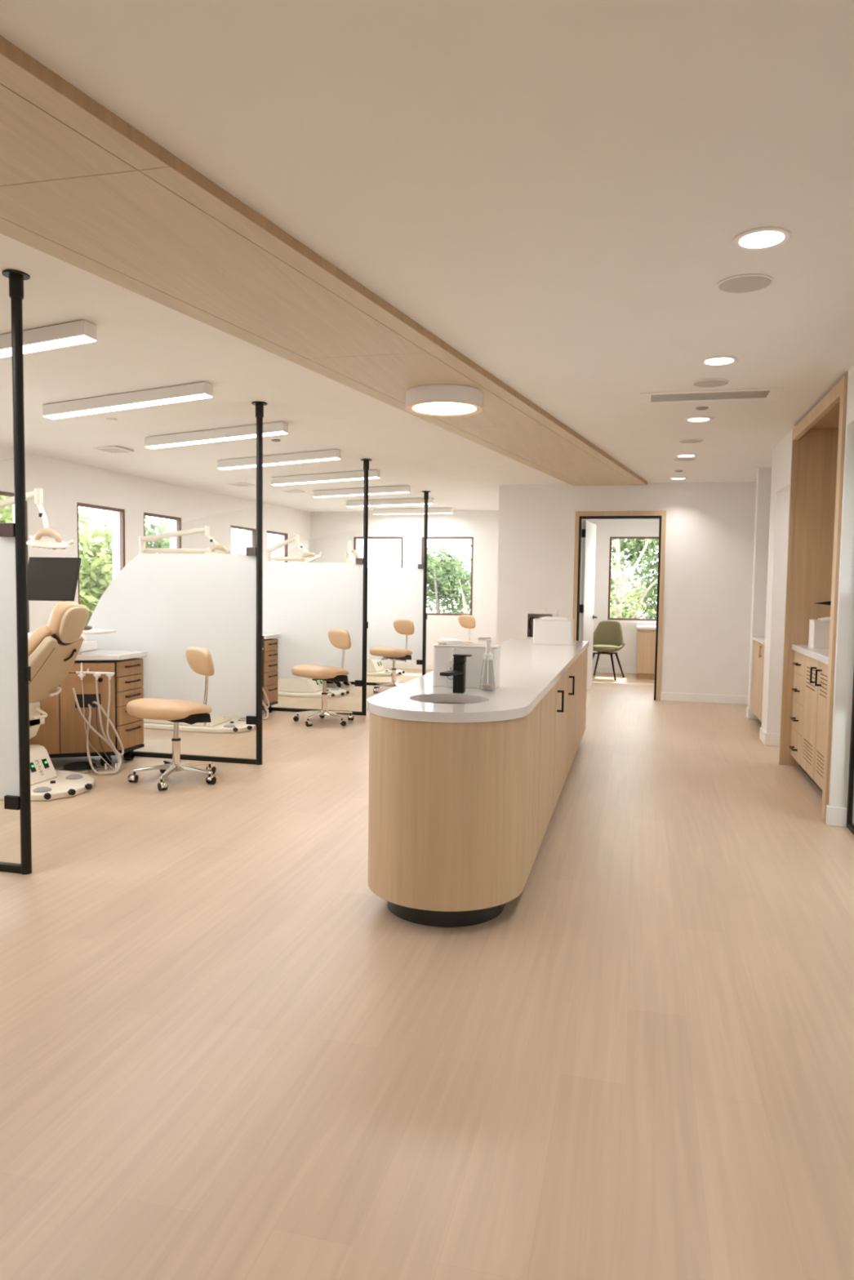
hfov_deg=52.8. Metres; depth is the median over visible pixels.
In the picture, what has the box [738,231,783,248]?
diffuser
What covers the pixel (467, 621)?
stool
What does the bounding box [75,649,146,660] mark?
countertop
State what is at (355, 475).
light
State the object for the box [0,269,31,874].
glass wall
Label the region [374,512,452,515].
diffuser
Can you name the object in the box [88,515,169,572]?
tree
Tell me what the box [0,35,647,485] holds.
ceiling soffit
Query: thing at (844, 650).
wall
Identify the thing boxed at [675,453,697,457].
recessed light
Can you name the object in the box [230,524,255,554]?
window
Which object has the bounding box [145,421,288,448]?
light
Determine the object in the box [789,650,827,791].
base cabinet
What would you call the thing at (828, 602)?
faucet
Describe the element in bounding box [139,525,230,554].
light
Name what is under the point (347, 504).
diffuser
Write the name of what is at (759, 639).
countertop
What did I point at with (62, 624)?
cushion
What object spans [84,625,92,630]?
computer mouse
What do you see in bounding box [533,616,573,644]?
dispenser
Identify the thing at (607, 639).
chair
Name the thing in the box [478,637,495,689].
soap bottle
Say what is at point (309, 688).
dental chair
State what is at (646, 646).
credenza
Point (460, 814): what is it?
base cabinet
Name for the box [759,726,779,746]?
baseboard
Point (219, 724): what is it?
dental chair
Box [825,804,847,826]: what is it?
baseboard
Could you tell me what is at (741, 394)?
grille
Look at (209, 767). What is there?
hood
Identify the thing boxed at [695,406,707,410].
cap
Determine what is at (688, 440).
ceiling speaker
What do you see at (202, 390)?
light
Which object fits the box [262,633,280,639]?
countertop
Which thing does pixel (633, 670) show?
baseboard
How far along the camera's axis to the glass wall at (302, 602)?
9.25 m
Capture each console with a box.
[262,633,280,719]
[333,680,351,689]
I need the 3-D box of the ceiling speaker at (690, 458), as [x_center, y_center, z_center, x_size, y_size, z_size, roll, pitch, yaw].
[2.567,-1.802,8.591,0.226,0.006,0.226,2,4,14]
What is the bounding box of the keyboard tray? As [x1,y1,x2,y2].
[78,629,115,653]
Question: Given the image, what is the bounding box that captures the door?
[579,520,597,691]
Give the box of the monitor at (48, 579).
[26,556,81,601]
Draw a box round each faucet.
[440,653,471,693]
[528,617,537,637]
[815,600,831,604]
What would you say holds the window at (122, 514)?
in the wall at (64, 483)
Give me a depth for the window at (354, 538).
14.20 m
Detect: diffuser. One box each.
[0,335,96,358]
[43,393,212,419]
[145,431,287,448]
[217,457,340,470]
[271,476,379,485]
[313,491,409,497]
[346,503,433,506]
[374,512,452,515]
[412,402,476,414]
[677,454,693,457]
[688,417,709,422]
[704,357,733,364]
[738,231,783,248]
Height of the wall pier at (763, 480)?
2.720 m
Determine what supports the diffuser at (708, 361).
attached to the recessed light at (715, 361)
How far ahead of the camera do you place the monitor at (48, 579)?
6.14 m
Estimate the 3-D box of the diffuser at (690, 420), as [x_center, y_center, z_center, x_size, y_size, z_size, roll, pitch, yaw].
[2.060,-1.672,6.527,0.154,0.008,0.154,2,4,14]
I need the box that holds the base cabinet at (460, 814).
[367,647,587,927]
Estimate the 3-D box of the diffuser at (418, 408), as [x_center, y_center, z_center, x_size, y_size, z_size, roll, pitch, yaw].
[0.113,-1.502,5.586,0.424,0.010,0.424,2,4,14]
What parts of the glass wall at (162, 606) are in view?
rail, post, latch plate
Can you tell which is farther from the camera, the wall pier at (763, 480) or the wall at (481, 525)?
the wall at (481, 525)
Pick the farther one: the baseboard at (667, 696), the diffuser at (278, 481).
the baseboard at (667, 696)
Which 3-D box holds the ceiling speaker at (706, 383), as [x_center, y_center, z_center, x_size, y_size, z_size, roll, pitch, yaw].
[1.766,-1.600,5.366,0.226,0.006,0.226,2,4,14]
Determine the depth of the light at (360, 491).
11.17 m
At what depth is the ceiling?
2.92 m
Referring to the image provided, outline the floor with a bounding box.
[0,667,853,1279]
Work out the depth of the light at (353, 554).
13.09 m
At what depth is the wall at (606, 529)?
13.92 m
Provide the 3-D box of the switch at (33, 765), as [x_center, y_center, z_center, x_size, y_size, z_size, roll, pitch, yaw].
[-2.636,0.851,5.750,0.036,0.062,0.040,2,4,14]
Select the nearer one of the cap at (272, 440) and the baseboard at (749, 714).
the cap at (272, 440)
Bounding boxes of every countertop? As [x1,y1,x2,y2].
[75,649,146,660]
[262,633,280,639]
[367,638,588,722]
[751,635,764,644]
[791,644,828,664]
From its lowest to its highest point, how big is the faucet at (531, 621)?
0.262 m
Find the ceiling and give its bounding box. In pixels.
[0,0,853,511]
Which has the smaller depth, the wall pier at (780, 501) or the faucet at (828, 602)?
the faucet at (828, 602)
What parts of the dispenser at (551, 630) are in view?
lid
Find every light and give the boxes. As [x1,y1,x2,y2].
[0,320,97,358]
[0,488,75,549]
[42,382,213,419]
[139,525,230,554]
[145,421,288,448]
[217,448,341,470]
[266,533,321,562]
[271,469,379,485]
[312,488,364,497]
[344,540,359,563]
[346,497,433,506]
[373,507,453,515]
[404,384,483,417]
[669,476,687,479]
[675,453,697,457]
[684,416,712,422]
[699,355,737,366]
[731,226,791,250]
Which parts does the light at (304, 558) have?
arm, arm, drop rod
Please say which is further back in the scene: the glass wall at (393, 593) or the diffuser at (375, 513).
the diffuser at (375, 513)
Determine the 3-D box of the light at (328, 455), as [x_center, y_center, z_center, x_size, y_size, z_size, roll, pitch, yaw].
[-1.484,-1.799,8.602,1.280,0.165,0.112,2,4,14]
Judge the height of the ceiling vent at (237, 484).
0.018 m
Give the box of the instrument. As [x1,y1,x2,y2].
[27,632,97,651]
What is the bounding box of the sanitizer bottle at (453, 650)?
[446,648,461,679]
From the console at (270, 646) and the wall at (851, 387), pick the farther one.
the console at (270, 646)
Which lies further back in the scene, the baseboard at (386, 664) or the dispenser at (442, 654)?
the baseboard at (386, 664)
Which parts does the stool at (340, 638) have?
seat, backrest, post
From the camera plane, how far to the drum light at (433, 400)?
5.42 m
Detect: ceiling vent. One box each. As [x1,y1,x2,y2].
[93,445,133,453]
[226,482,254,486]
[280,489,305,493]
[640,386,783,404]
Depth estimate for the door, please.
11.34 m
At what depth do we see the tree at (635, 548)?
21.20 m
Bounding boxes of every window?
[0,490,29,632]
[76,502,124,604]
[143,512,181,548]
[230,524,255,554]
[266,530,287,562]
[353,537,403,568]
[421,537,473,615]
[607,537,658,621]
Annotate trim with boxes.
[572,511,666,700]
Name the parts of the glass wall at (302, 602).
rail, post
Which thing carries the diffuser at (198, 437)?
attached to the light at (277, 428)
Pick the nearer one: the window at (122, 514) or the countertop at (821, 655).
the countertop at (821, 655)
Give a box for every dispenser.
[432,640,500,688]
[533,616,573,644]
[808,617,830,648]
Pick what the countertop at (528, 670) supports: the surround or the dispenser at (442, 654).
the dispenser at (442, 654)
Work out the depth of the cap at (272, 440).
7.83 m
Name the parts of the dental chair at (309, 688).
plate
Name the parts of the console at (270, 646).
plate, drawer, drawer, drawer, drawer, drawer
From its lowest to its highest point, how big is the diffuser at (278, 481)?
0.073 m
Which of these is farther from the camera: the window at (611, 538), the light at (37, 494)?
the window at (611, 538)
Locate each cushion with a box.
[27,625,51,657]
[47,600,80,639]
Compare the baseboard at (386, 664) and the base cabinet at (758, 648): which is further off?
the baseboard at (386, 664)
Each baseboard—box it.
[381,662,432,669]
[591,665,636,674]
[660,692,747,704]
[746,706,757,719]
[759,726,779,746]
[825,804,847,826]
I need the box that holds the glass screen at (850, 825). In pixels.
[846,668,853,835]
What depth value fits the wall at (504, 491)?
11.09 m
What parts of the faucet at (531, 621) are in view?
tank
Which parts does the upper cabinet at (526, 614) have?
panel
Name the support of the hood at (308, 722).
attached to the stool at (340, 638)
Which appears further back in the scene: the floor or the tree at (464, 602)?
the tree at (464, 602)
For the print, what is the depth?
5.81 m
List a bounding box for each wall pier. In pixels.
[747,467,771,719]
[761,444,789,733]
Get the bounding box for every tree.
[0,495,97,554]
[79,516,112,625]
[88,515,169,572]
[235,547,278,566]
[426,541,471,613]
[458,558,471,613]
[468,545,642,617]
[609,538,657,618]
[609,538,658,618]
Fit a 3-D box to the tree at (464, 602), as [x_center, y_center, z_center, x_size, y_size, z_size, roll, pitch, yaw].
[1.264,1.098,18.723,1.398,6.224,1.327,-1,4,-29]
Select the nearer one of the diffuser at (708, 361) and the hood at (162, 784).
the diffuser at (708, 361)
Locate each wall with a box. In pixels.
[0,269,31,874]
[0,446,310,632]
[88,401,267,764]
[262,458,371,715]
[310,510,498,663]
[326,491,430,686]
[496,484,510,644]
[506,481,755,695]
[578,519,658,674]
[828,370,853,824]
[846,365,853,425]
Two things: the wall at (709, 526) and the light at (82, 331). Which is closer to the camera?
the light at (82, 331)
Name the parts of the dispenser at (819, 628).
lid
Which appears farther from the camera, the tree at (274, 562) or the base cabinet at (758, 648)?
the tree at (274, 562)
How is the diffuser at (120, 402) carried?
attached to the light at (202, 390)
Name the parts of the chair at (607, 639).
leg, under frame, leg, leg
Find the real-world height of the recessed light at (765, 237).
0.010 m
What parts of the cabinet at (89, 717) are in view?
door, door, rail panel, plate, drawer, drawer, drawer, drawer, drawer, handle, handle, handle, handle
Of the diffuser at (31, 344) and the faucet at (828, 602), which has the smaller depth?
the diffuser at (31, 344)
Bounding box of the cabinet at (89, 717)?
[30,649,146,774]
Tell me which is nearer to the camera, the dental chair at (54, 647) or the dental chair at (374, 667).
the dental chair at (54, 647)
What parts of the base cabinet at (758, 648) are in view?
handle, door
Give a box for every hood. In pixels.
[127,773,138,780]
[156,781,168,788]
[205,765,216,770]
[205,775,217,780]
[304,720,312,724]
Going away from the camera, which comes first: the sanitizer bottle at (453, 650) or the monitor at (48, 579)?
the sanitizer bottle at (453, 650)
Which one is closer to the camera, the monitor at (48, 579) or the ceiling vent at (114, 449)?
the monitor at (48, 579)
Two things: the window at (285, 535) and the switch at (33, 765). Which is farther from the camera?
the window at (285, 535)
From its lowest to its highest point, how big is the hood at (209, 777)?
0.035 m
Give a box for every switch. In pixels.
[30,762,36,772]
[41,758,49,768]
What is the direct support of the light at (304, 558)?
attached to the dental chair at (309, 688)
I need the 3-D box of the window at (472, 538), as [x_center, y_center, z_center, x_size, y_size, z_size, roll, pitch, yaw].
[0.341,-1.042,14.075,0.860,1.270,0.150,2,4,14]
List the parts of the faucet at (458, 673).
spout, lever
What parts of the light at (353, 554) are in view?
arm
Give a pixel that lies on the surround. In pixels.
(818, 440)
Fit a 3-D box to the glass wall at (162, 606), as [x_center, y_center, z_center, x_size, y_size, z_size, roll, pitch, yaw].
[-2.132,-0.438,6.793,1.868,2.758,0.116,2,4,14]
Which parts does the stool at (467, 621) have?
seat, backrest, post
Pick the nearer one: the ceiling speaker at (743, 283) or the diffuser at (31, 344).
the ceiling speaker at (743, 283)
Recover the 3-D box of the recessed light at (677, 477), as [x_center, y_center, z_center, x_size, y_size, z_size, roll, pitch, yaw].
[2.950,-1.896,10.111,0.204,0.010,0.204,2,4,14]
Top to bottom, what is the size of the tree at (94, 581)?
6.490 m
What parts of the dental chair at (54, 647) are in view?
lift arm, release lever, plate, toe knob, toe knob, toe knob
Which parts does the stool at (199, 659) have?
seat, backrest, post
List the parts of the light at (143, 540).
arm, arm, drop rod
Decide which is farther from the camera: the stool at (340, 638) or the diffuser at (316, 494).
the diffuser at (316, 494)
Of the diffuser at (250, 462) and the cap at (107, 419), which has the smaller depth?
the cap at (107, 419)
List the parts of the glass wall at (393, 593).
rail, post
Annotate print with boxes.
[35,760,44,774]
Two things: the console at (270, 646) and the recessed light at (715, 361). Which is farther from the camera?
the console at (270, 646)
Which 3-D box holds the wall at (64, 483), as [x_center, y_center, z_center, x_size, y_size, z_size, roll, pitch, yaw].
[-4.190,-0.559,5.991,0.160,3.050,18.060,2,4,14]
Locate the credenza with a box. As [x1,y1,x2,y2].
[635,624,655,679]
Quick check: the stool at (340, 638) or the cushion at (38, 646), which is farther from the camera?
the stool at (340, 638)
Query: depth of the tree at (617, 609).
17.10 m
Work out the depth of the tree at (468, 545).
22.89 m
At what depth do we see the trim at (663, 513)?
10.68 m
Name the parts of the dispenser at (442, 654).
round cap, lid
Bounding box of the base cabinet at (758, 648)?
[751,640,764,723]
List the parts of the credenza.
cabinet rail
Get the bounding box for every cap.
[106,417,117,421]
[271,439,280,441]
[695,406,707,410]
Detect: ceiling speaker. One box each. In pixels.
[672,457,696,461]
[676,438,703,443]
[691,378,729,387]
[715,273,773,293]
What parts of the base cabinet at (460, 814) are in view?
curved panel, door, handle, door, door, handle, door, door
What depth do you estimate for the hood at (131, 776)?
5.99 m
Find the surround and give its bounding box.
[778,375,848,823]
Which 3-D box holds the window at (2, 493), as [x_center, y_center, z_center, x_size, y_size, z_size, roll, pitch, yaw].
[-3.817,-0.663,7.492,0.150,1.270,0.820,2,4,14]
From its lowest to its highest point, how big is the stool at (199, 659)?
0.942 m
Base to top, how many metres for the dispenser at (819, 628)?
0.227 m
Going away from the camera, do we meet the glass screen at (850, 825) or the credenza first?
the glass screen at (850, 825)
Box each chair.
[0,600,94,800]
[142,715,256,733]
[276,678,349,697]
[361,658,404,675]
[592,620,625,680]
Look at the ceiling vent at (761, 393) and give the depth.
5.71 m
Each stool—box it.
[126,646,217,791]
[291,628,354,726]
[369,618,414,693]
[436,614,475,643]
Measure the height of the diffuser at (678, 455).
0.008 m
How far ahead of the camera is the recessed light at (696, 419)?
6.50 m
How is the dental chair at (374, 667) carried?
on the floor
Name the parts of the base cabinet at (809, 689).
handle, handle, handle, drawer, drawer, drawer, drawer, door, handle, handle, door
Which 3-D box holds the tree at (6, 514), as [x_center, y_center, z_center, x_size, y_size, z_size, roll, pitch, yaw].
[-5.729,1.019,11.349,2.785,7.163,3.748,3,5,34]
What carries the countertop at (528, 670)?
on the base cabinet at (460, 814)
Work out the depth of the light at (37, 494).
5.71 m
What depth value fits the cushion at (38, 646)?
5.52 m
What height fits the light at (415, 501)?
0.116 m
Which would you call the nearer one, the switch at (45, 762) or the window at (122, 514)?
the switch at (45, 762)
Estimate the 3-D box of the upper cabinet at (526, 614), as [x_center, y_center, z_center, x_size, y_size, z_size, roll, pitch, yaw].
[1.455,-0.192,11.069,0.440,0.432,0.160,2,4,14]
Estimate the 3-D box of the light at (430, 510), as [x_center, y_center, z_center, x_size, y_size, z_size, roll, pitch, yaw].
[-0.224,-2.046,13.691,1.280,0.096,0.112,2,4,14]
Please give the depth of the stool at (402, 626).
11.20 m
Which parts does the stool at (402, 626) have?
seat, backrest, post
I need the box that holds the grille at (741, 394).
[650,390,770,401]
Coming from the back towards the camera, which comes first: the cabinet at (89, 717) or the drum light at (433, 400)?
the cabinet at (89, 717)
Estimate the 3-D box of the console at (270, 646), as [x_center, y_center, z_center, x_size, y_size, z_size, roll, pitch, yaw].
[-2.133,0.365,9.088,1.134,0.852,0.782,2,4,14]
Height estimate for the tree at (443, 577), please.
6.534 m
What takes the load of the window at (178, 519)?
in the wall at (64, 483)
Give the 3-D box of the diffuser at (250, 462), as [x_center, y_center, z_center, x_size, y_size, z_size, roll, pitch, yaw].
[-1.485,-1.760,8.605,1.274,0.087,0.104,2,4,14]
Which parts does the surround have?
panel, panel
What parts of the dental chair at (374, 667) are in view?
plate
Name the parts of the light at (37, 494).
arm, drop rod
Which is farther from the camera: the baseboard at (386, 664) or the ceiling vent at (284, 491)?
the baseboard at (386, 664)
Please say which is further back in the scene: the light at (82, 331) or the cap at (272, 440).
the cap at (272, 440)
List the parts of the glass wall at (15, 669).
rail, post, latch plate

